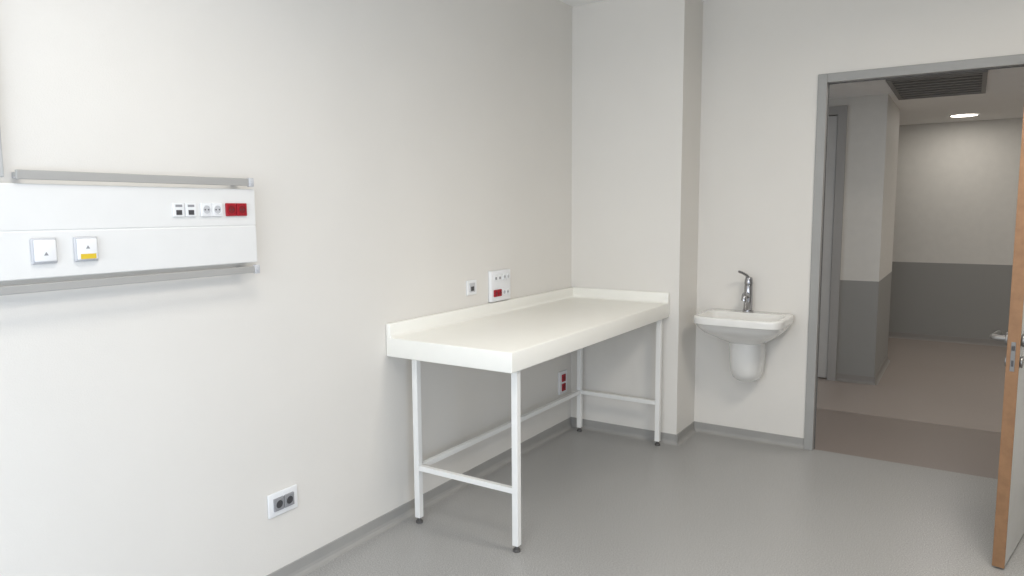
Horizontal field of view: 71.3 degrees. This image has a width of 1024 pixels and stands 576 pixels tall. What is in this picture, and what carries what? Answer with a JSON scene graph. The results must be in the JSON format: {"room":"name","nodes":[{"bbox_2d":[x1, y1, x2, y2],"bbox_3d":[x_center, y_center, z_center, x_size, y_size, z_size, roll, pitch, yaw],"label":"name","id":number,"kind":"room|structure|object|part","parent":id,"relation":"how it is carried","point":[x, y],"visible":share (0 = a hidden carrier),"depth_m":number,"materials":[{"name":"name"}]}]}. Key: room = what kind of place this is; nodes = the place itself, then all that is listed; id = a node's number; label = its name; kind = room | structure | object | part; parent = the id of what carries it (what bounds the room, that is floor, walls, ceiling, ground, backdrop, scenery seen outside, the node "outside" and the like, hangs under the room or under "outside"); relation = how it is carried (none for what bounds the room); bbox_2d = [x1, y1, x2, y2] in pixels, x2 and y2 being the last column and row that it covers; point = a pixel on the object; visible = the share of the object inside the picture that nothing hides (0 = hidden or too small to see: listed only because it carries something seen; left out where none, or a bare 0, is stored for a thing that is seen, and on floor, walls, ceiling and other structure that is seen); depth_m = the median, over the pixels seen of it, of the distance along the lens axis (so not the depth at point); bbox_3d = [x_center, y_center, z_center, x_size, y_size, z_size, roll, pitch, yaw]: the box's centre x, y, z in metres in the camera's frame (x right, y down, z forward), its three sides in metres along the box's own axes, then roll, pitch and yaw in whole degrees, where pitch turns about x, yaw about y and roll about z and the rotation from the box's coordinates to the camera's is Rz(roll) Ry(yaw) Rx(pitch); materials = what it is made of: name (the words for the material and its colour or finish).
{"room":"hospital room","nodes":[
{"label":"hospital room","id":0,"kind":"room"},
{"bbox_2d":[0,0,571,575],"bbox_3d":[-1.220,-0.171,2.457,0.150,2.825,6.625,4,7,32],"label":"wall","id":1,"kind":"structure","parent":0,"point":[399,155],"depth_m":2.79,"materials":[{"name":"paint"}]},
{"bbox_2d":[0,131,3,176],"bbox_3d":[-1.424,-0.914,1.899,0.025,1.224,0.034,4,7,32],"label":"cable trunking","id":2,"kind":"object","parent":1,"relation":"attached to","point":[1,156],"visible":1,"depth_m":1.96,"materials":[{"name":"plastic"}]},
{"bbox_2d":[0,169,259,295],"bbox_3d":[-1.394,-0.154,1.967,0.083,0.348,1.615,4,7,32],"label":"panel","id":3,"kind":"object","parent":1,"relation":"attached to","point":[47,230],"visible":1,"depth_m":2.21,"materials":[{"name":"white paint"}]},
{"bbox_2d":[30,237,57,264],"bbox_3d":[-1.331,-0.106,2.031,0.008,0.074,0.068,4,7,32],"label":"outlet","id":4,"kind":"object","parent":3,"relation":"attached to","point":[43,250],"depth_m":2.02,"materials":[{"name":"grey plastic"}]},
{"bbox_2d":[73,236,98,261],"bbox_3d":[-1.269,-0.117,2.127,0.008,0.074,0.068,4,7,32],"label":"outlet","id":5,"kind":"object","parent":3,"relation":"attached to","point":[85,248],"depth_m":2.12,"materials":[{"name":"grey plastic"}]},
{"bbox_3d":[-1.377,0.006,1.962,0.016,0.024,1.595,4,7,32],"label":"equipment rail","id":6,"kind":"part","parent":3,"relation":"part of","materials":[{"name":"grey metal"}]},
{"bbox_3d":[-1.157,-0.347,2.271,0.016,0.026,0.755,4,7,32],"label":"equipment rail","id":7,"kind":"part","parent":3,"relation":"part of","materials":[{"name":"grey metal"}]},
{"bbox_2d":[172,203,183,216],"bbox_3d":[-1.106,-0.259,2.369,0.007,0.045,0.039,4,7,32],"label":"socket","id":8,"kind":"object","parent":3,"relation":"attached to","point":[177,208],"depth_m":2.36,"materials":[{"name":"grey plastic"}]},
{"bbox_2d":[185,203,195,216],"bbox_3d":[-1.083,-0.263,2.405,0.007,0.045,0.039,4,7,32],"label":"socket","id":9,"kind":"object","parent":3,"relation":"attached to","point":[190,208],"depth_m":2.40,"materials":[{"name":"grey plastic"}]},
{"bbox_2d":[200,203,211,215],"bbox_3d":[-1.051,-0.269,2.454,0.008,0.045,0.041,4,7,32],"label":"power socket","id":10,"kind":"object","parent":3,"relation":"attached to","point":[205,208],"depth_m":2.45,"materials":[{"name":"grey plastic"}]},
{"bbox_2d":[212,203,222,215],"bbox_3d":[-1.028,-0.273,2.489,0.008,0.045,0.041,4,7,32],"label":"power socket","id":11,"kind":"object","parent":3,"relation":"attached to","point":[217,208],"depth_m":2.49,"materials":[{"name":"grey plastic"}]},
{"bbox_2d":[225,203,236,215],"bbox_3d":[-0.998,-0.278,2.535,0.008,0.045,0.041,4,7,32],"label":"power socket","id":12,"kind":"object","parent":3,"relation":"attached to","point":[230,208],"depth_m":2.53,"materials":[{"name":"red plastic"}]},
{"bbox_2d":[236,203,246,215],"bbox_3d":[-0.974,-0.282,2.572,0.008,0.045,0.041,4,7,32],"label":"power socket","id":13,"kind":"object","parent":3,"relation":"attached to","point":[241,208],"depth_m":2.57,"materials":[{"name":"red plastic"}]},
{"bbox_2d":[267,484,297,518],"bbox_3d":[-0.919,0.859,2.873,0.018,0.097,0.145,4,7,32],"label":"power socket","id":14,"kind":"object","parent":1,"relation":"attached to","point":[284,500],"visible":1,"depth_m":2.86,"materials":[{"name":"white plastic"}]},
{"bbox_2d":[267,417,572,575],"bbox_3d":[-1.209,1.218,2.445,0.028,0.066,6.055,4,7,32],"label":"baseboard","id":15,"kind":"structure","parent":1,"relation":"attached to","point":[306,564],"depth_m":3.47,"materials":[{"name":"plastic"}]},
{"bbox_2d":[466,280,476,295],"bbox_3d":[-0.219,-0.003,3.889,0.013,0.080,0.088,4,7,32],"label":"outlet","id":16,"kind":"object","parent":1,"relation":"attached to","point":[471,285],"visible":1,"depth_m":3.88,"materials":[{"name":"white plastic"}]},
{"bbox_2d":[488,269,510,301],"bbox_3d":[-0.067,-0.015,4.110,0.031,0.176,0.202,4,7,32],"label":"box","id":17,"kind":"object","parent":1,"relation":"attached to","point":[498,280],"visible":1,"depth_m":4.08,"materials":[{"name":"white plastic"}]},
{"bbox_2d":[558,369,566,394],"bbox_3d":[0.348,0.639,4.837,0.018,0.156,0.113,4,7,32],"label":"power socket","id":18,"kind":"object","parent":1,"relation":"attached to","point":[562,376],"visible":1,"depth_m":4.82,"materials":[{"name":"white plastic"}]},
{"bbox_2d":[560,0,703,6],"bbox_3d":[0.644,-1.507,1.104,4.600,0.100,6.625,4,7,32],"label":"ceiling","id":19,"kind":"structure","parent":0,"point":[572,3],"depth_m":4.57,"materials":[{"name":"paint"}]},
{"bbox_2d":[571,0,702,434],"bbox_3d":[0.817,-0.436,4.777,0.761,2.825,0.345,4,7,32],"label":"wall column","id":20,"kind":"structure","parent":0,"point":[637,64],"depth_m":4.59,"materials":[{"name":"paint"}]},
{"bbox_2d":[571,417,677,445],"bbox_3d":[0.729,0.953,4.767,0.771,0.066,0.028,4,7,32],"label":"baseboard","id":21,"kind":"structure","parent":20,"relation":"attached to","point":[590,425],"depth_m":4.76,"materials":[{"name":"plastic"}]},
{"bbox_2d":[676,422,695,445],"bbox_3d":[1.155,0.957,4.710,0.028,0.066,0.355,4,7,32],"label":"baseboard","id":22,"kind":"structure","parent":20,"relation":"attached to","point":[686,433],"depth_m":4.70,"materials":[{"name":"plastic"}]},
{"bbox_2d":[304,338,1023,575],"bbox_3d":[1.684,1.162,3.558,6.700,0.100,11.350,4,7,32],"label":"floor","id":23,"kind":"structure","parent":0,"point":[593,503],"depth_m":3.68,"materials":[{"name":"plastic"}]},
{"bbox_2d":[386,287,669,552],"bbox_3d":[0.206,0.584,3.974,0.700,0.978,1.849,4,7,32],"label":"work table","id":24,"kind":"object","parent":23,"relation":"on","point":[514,335],"visible":1,"depth_m":3.54,"materials":[{"name":"white laminate"}]},
{"bbox_3d":[-0.451,0.713,3.414,0.030,0.794,0.030,4,7,32],"label":"leg","id":25,"kind":"part","parent":24,"relation":"part of","materials":[{"name":"white metal"}]},
{"bbox_3d":[0.018,0.743,3.115,0.030,0.794,0.030,4,7,32],"label":"leg","id":26,"kind":"part","parent":24,"relation":"part of","materials":[{"name":"white metal"}]},
{"bbox_2d":[386,287,669,373],"bbox_3d":[0.203,0.175,3.929,0.700,0.156,1.849,4,7,32],"label":"countertop","id":27,"kind":"structure","parent":24,"relation":"on","point":[513,335],"depth_m":3.60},
{"bbox_3d":[0.458,0.554,4.824,0.030,0.794,0.030,4,7,32],"label":"leg","id":28,"kind":"part","parent":24,"relation":"part of","materials":[{"name":"white metal"}]},
{"bbox_3d":[0.928,0.584,4.525,0.030,0.794,0.030,4,7,32],"label":"leg","id":29,"kind":"part","parent":24,"relation":"part of","materials":[{"name":"white metal"}]},
{"bbox_2d":[694,0,1023,437],"bbox_3d":[2.420,-0.362,4.002,4.300,2.825,0.075,4,7,32],"label":"wall","id":30,"kind":"structure","parent":0,"point":[763,61],"depth_m":4.44,"materials":[{"name":"paint"}]},
{"bbox_2d":[694,308,793,381],"bbox_3d":[1.426,0.383,4.426,0.536,0.437,0.434,4,7,32],"label":"basin","id":31,"kind":"object","parent":30,"relation":"attached to","point":[747,334],"visible":1,"depth_m":4.40,"materials":[{"name":"white ceramic"}]},
{"bbox_2d":[738,270,753,312],"bbox_3d":[1.466,0.022,4.500,0.082,0.266,0.150,5,8,43],"label":"faucet","id":32,"kind":"object","parent":31,"relation":"on","point":[747,296],"visible":1,"depth_m":4.50,"materials":[{"name":"silver metal"}]},
{"bbox_3d":[1.467,0.049,4.479,0.036,0.054,0.118,4,7,32],"label":"spout","id":33,"kind":"part","parent":32,"relation":"part of","materials":[{"name":"silver metal"}]},
{"bbox_3d":[1.478,-0.066,4.505,0.100,0.092,0.055,-4,7,-30],"label":"lever","id":34,"kind":"part","parent":32,"relation":"part of","materials":[{"name":"silver metal"}]},
{"bbox_2d":[694,421,803,449],"bbox_3d":[1.530,0.960,4.664,0.708,0.066,0.028,4,7,32],"label":"baseboard","id":35,"kind":"structure","parent":30,"relation":"attached to","point":[700,427],"depth_m":4.65,"materials":[{"name":"plastic"}]},
{"bbox_2d":[804,54,1023,449],"bbox_3d":[2.373,-0.098,4.054,1.255,2.290,0.092,4,7,32],"label":"trim","id":36,"kind":"structure","parent":30,"relation":"attached to","point":[824,80],"depth_m":4.27,"materials":[{"name":"grey metal"}]},
{"bbox_2d":[989,110,1023,568],"bbox_3d":[2.428,0.023,3.274,0.189,2.202,1.182,6,9,44],"label":"door","id":37,"kind":"structure","parent":30,"relation":"in","point":[1009,514],"depth_m":2.92,"materials":[{"name":"brown laminate"}]},
{"bbox_3d":[2.044,0.245,2.986,0.072,0.141,0.157,6,9,44],"label":"handle","id":38,"kind":"part","parent":37,"relation":"part of","materials":[{"name":"metal"}]},
{"bbox_3d":[2.019,0.278,2.880,0.016,0.120,0.008,6,9,44],"label":"latch plate","id":39,"kind":"part","parent":37,"relation":"part of","materials":[{"name":"metal"}]},
{"bbox_3d":[2.127,0.253,2.905,0.072,0.141,0.157,6,9,44],"label":"handle","id":40,"kind":"part","parent":37,"relation":"part of","materials":[{"name":"metal"}]},
{"bbox_2d":[829,94,899,376],"bbox_3d":[2.071,-0.519,7.303,3.150,2.430,1.150,4,7,32],"label":"wall","id":41,"kind":"structure","parent":0,"point":[872,135],"depth_m":6.08,"materials":[{"name":"paint"}]},
{"bbox_2d":[818,105,847,380],"bbox_3d":[2.436,-0.392,6.436,0.990,2.360,0.110,4,7,32],"label":"door","id":42,"kind":"structure","parent":41,"relation":"in","point":[837,119],"depth_m":6.17,"materials":[{"name":"grey laminate"}]},
{"bbox_2d":[835,373,874,384],"bbox_3d":[2.964,0.787,6.170,0.310,0.066,0.028,4,7,32],"label":"baseboard","id":43,"kind":"structure","parent":41,"relation":"attached to","point":[867,380],"depth_m":6.17,"materials":[{"name":"plastic"}]},
{"bbox_2d":[874,354,889,384],"bbox_3d":[3.413,0.741,6.573,0.028,0.066,1.160,4,7,32],"label":"baseboard","id":44,"kind":"structure","parent":41,"relation":"attached to","point":[880,372],"depth_m":6.50,"materials":[{"name":"plastic"}]},
{"bbox_2d":[829,67,1023,124],"bbox_3d":[3.456,-1.665,6.056,6.700,0.100,4.725,4,7,32],"label":"ceiling","id":45,"kind":"structure","parent":0,"point":[1003,98],"depth_m":6.28,"materials":[{"name":"paint"}]},
{"bbox_2d":[886,70,987,99],"bbox_3d":[3.274,-1.545,5.485,0.620,0.012,1.100,4,7,32],"label":"ceiling vent","id":46,"kind":"object","parent":45,"relation":"in","point":[974,82],"visible":1,"depth_m":5.41,"materials":[{"name":"grey metal"}]},
{"bbox_2d":[949,113,979,116],"bbox_3d":[4.571,-1.745,7.219,0.270,0.006,0.270,4,7,32],"label":"recessed light","id":47,"kind":"object","parent":45,"relation":"in","point":[967,114],"visible":1,"depth_m":7.20,"materials":[{"name":"white plastic"}]},
{"bbox_2d":[951,114,977,116],"bbox_3d":[4.571,-1.744,7.219,0.232,0.004,0.232,4,7,32],"label":"diffuser","id":48,"kind":"object","parent":47,"relation":"attached to","point":[956,115],"depth_m":7.21,"materials":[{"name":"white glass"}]},
{"bbox_2d":[889,118,1022,338],"bbox_3d":[4.698,-0.623,8.107,6.700,2.430,0.150,4,7,32],"label":"wall","id":49,"kind":"structure","parent":0,"point":[957,182],"depth_m":7.89,"materials":[{"name":"paint"}]},
{"bbox_2d":[888,332,1006,346],"bbox_3d":[4.594,0.556,8.200,6.550,0.066,0.028,4,7,32],"label":"baseboard","id":50,"kind":"structure","parent":49,"relation":"attached to","point":[976,341],"depth_m":8.02,"materials":[{"name":"plastic"}]}
]}

